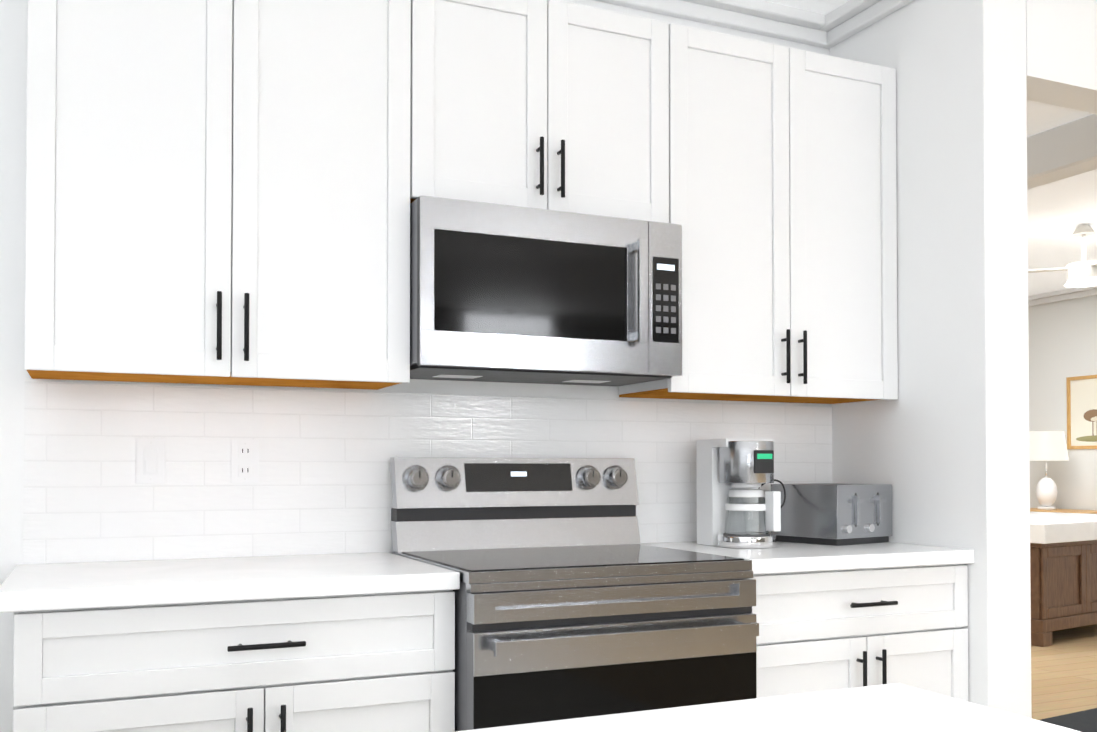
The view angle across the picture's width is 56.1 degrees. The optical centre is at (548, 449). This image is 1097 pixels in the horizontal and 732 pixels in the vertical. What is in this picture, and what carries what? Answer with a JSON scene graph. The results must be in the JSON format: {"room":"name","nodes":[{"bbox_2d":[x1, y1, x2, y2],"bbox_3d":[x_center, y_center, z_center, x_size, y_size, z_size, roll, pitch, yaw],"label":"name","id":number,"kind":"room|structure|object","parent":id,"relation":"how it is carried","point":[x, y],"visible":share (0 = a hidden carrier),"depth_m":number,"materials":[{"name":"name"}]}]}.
{"room":"kitchen","nodes":[
{"label":"kitchen","id":0,"kind":"room"},
{"bbox_2d":[0,0,830,731],"bbox_3d":[-1.970,-0.157,2.334,6.746,2.700,0.140,0,-1,-24],"label":"wall","id":1,"kind":"structure","parent":0,"point":[14,376],"depth_m":2.55,"materials":[{"name":"white paint"}]},
{"bbox_2d":[24,0,410,389],"bbox_3d":[-0.810,-0.703,2.579,0.877,1.061,0.355,0,-1,-24],"label":"upper cabinet","id":2,"kind":"object","parent":1,"relation":"attached to","point":[217,192],"visible":1,"depth_m":2.44,"materials":[{"name":"white paint"}]},
{"bbox_2d":[23,381,831,563],"bbox_3d":[-0.159,0.087,3.058,2.498,0.498,0.008,0,-1,-24],"label":"backsplash","id":3,"kind":"structure","parent":1,"relation":"attached to","point":[323,485],"depth_m":2.82,"materials":[{"name":"tile"}]},
{"bbox_2d":[136,438,165,482],"bbox_3d":[-1.028,0.028,2.660,0.072,0.116,0.012,0,-1,-24],"label":"light switch","id":4,"kind":"object","parent":3,"relation":"attached to","point":[150,460],"visible":1,"depth_m":2.66,"materials":[{"name":"white plastic"}]},
{"bbox_2d":[231,439,258,482],"bbox_3d":[-0.813,0.030,2.757,0.072,0.116,0.008,0,-1,-24],"label":"electrical outlet","id":5,"kind":"object","parent":3,"relation":"attached to","point":[244,460],"visible":1,"depth_m":2.75,"materials":[{"name":"white plastic"}]},
{"bbox_2d":[410,0,668,222],"bbox_3d":[-0.059,-0.935,2.919,0.760,0.585,0.355,0,-1,-24],"label":"upper cabinet","id":6,"kind":"object","parent":1,"relation":"attached to","point":[557,105],"visible":0.81,"depth_m":2.78,"materials":[{"name":"white paint"}]},
{"bbox_2d":[410,196,681,385],"bbox_3d":[-0.044,-0.416,2.876,0.758,0.427,0.430,0,-1,-24],"label":"microwave","id":7,"kind":"object","parent":6,"relation":"attached to","point":[507,293],"visible":0.98,"depth_m":2.71,"materials":[{"name":"grey metal"}]},
{"bbox_2d":[595,0,836,48],"bbox_3d":[-1.915,-1.466,2.266,6.374,0.085,0.070,0,-1,-24],"label":"crown molding","id":8,"kind":"structure","parent":1,"relation":"attached to","point":[761,17],"depth_m":3.41,"materials":[{"name":"white wood"}]},
{"bbox_2d":[618,23,897,403],"bbox_3d":[0.673,-0.691,3.242,0.836,1.061,0.355,0,-1,-24],"label":"upper cabinet","id":9,"kind":"object","parent":1,"relation":"attached to","point":[782,190],"visible":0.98,"depth_m":3.10,"materials":[{"name":"white paint"}]},
{"bbox_2d":[764,0,1096,295],"bbox_3d":[1.189,-1.504,4.789,14.500,0.080,17.000,0,-1,-24],"label":"ceiling","id":10,"kind":"structure","parent":0,"point":[1060,211],"depth_m":6.24,"materials":[{"name":"white paint"}]},
{"bbox_2d":[1027,114,1096,189],"bbox_3d":[0.749,-1.303,8.330,0.170,0.200,9.890,0,-1,-24],"label":"beam","id":11,"kind":"structure","parent":10,"relation":"attached to","point":[1063,151],"depth_m":4.65,"materials":[{"name":"white"}]},
{"bbox_2d":[1028,224,1096,287],"bbox_3d":[3.505,-1.244,6.495,1.206,0.380,1.182,0,-1,-24],"label":"fan","id":12,"kind":"object","parent":10,"relation":"hanging from","point":[1083,273],"visible":0.96,"depth_m":6.52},
{"bbox_2d":[830,0,1031,717],"bbox_3d":[1.198,-0.140,3.301,0.172,2.700,0.680,0,-1,-24],"label":"wall","id":13,"kind":"structure","parent":0,"point":[941,444],"depth_m":3.04,"materials":[{"name":"white paint"}]},
{"bbox_2d":[823,0,913,43],"bbox_3d":[1.100,-1.449,3.242,0.074,0.085,0.570,0,-1,-24],"label":"crown molding","id":14,"kind":"structure","parent":13,"relation":"attached to","point":[841,23],"depth_m":3.42,"materials":[{"name":"white wood"}]},
{"bbox_2d":[1026,0,1096,113],"bbox_3d":[3.783,-1.281,4.186,5.254,0.387,0.150,0,-1,-24],"label":"wall","id":15,"kind":"structure","parent":0,"point":[1061,53],"depth_m":3.12,"materials":[{"name":"white paint"}]},
{"bbox_2d":[1028,295,1096,509],"bbox_3d":[5.569,-0.079,6.778,0.140,2.700,16.900,0,-1,-24],"label":"wall","id":16,"kind":"structure","parent":0,"point":[1062,340],"depth_m":9.02,"materials":[{"name":"white paint"}]},
{"bbox_2d":[1028,286,1096,306],"bbox_3d":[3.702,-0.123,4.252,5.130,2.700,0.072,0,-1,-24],"label":"crown molding","id":17,"kind":"structure","parent":16,"relation":"attached to","point":[1071,293],"depth_m":8.97,"materials":[{"name":"white wood"}]},
{"bbox_2d":[1066,375,1096,448],"bbox_3d":[4.620,-0.322,8.724,0.022,0.626,0.506,0,-1,-24],"label":"framed picture","id":18,"kind":"object","parent":16,"relation":"attached to","point":[1081,412],"visible":1,"depth_m":8.83},
{"bbox_2d":[1031,624,1096,719],"bbox_3d":[1.189,1.266,4.741,14.500,0.060,17.000,0,-1,-24],"label":"floor","id":19,"kind":"structure","parent":0,"point":[1064,674],"depth_m":5.77,"materials":[{"name":"brown wood"}]},
{"bbox_2d":[13,590,454,731],"bbox_3d":[-0.741,0.758,2.431,0.905,0.875,0.635,0,-1,-24],"label":"base cabinet","id":20,"kind":"object","parent":19,"relation":"on","point":[381,662],"visible":0.94,"depth_m":2.17,"materials":[{"name":"white paint"}]},
{"bbox_2d":[0,552,459,612],"bbox_3d":[-0.756,0.300,2.439,0.937,0.039,0.624,0,-1,-24],"label":"countertop","id":21,"kind":"structure","parent":20,"relation":"on","point":[42,587],"depth_m":2.25,"materials":[{"name":"white stone"}]},
{"bbox_2d":[390,457,758,730],"bbox_3d":[0.050,0.599,2.720,0.762,1.162,0.740,0,-1,-24],"label":"range","id":22,"kind":"object","parent":19,"relation":"on","point":[575,597],"visible":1,"depth_m":2.51,"materials":[{"name":"grey metal"}]},
{"bbox_2d":[455,683,1080,731],"bbox_3d":[-0.907,0.694,0.039,3.226,0.920,0.909,0,-1,-24],"label":"kitchen island","id":23,"kind":"object","parent":19,"relation":"on","point":[895,707],"visible":1,"depth_m":0.96,"materials":[{"name":"white stone"}]},
{"bbox_2d":[750,564,967,700],"bbox_3d":[0.745,0.769,3.096,0.804,0.875,0.635,0,-1,-24],"label":"base cabinet","id":24,"kind":"object","parent":19,"relation":"on","point":[832,630],"visible":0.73,"depth_m":2.85,"materials":[{"name":"white paint"}]},
{"bbox_2d":[641,541,973,573],"bbox_3d":[0.742,0.311,3.108,0.806,0.039,0.624,0,-1,-24],"label":"countertop","id":25,"kind":"structure","parent":24,"relation":"on","point":[785,557],"depth_m":2.89,"materials":[{"name":"white stone"}]},
{"bbox_2d":[697,439,780,547],"bbox_3d":[0.589,0.130,3.139,0.176,0.324,0.240,0,-1,-24],"label":"coffee maker","id":26,"kind":"object","parent":25,"relation":"on","point":[733,500],"visible":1,"depth_m":3.09,"materials":[{"name":"white plastic"}]},
{"bbox_2d":[759,479,785,507],"bbox_3d":[0.688,0.160,3.290,0.091,0.132,0.220,0,-1,-24],"label":"cord","id":27,"kind":"object","parent":26,"relation":"attached to","point":[782,484],"visible":0.42,"depth_m":3.25,"materials":[{"name":"grey plastic"}]},
{"bbox_2d":[771,483,891,545],"bbox_3d":[0.916,0.202,3.306,0.275,0.186,0.285,1,-1,-36],"label":"toaster","id":28,"kind":"object","parent":25,"relation":"on","point":[836,514],"visible":0.98,"depth_m":3.21,"materials":[{"name":"grey metal"}]},
{"bbox_2d":[1030,511,1096,646],"bbox_3d":[3.548,0.887,7.547,1.760,0.794,1.200,1,-1,-35],"label":"bed","id":29,"kind":"object","parent":19,"relation":"on","point":[1063,563],"visible":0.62,"depth_m":6.79,"materials":[{"name":"brown wood"}]},
{"bbox_2d":[1030,508,1096,513],"bbox_3d":[4.312,0.907,8.718,0.507,0.795,0.830,0,-1,-24],"label":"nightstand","id":30,"kind":"object","parent":19,"relation":"on","point":[1068,511],"visible":0.04,"depth_m":8.63,"materials":[{"name":"orange wood"}]},
{"bbox_2d":[1029,431,1068,509],"bbox_3d":[4.280,0.176,8.848,0.350,0.670,0.350,0,-1,-24],"label":"lamp","id":31,"kind":"object","parent":30,"relation":"on","point":[1047,445],"visible":1,"depth_m":8.76,"materials":[{"name":"white ceramic"}]},
{"bbox_2d":[1039,708,1096,731],"bbox_3d":[3.832,1.224,4.353,2.600,0.010,2.200,1,-1,-31],"label":"rug","id":32,"kind":"object","parent":19,"relation":"on","point":[1084,721],"depth_m":4.66,"materials":[{"name":"grey fabric"}]}
]}

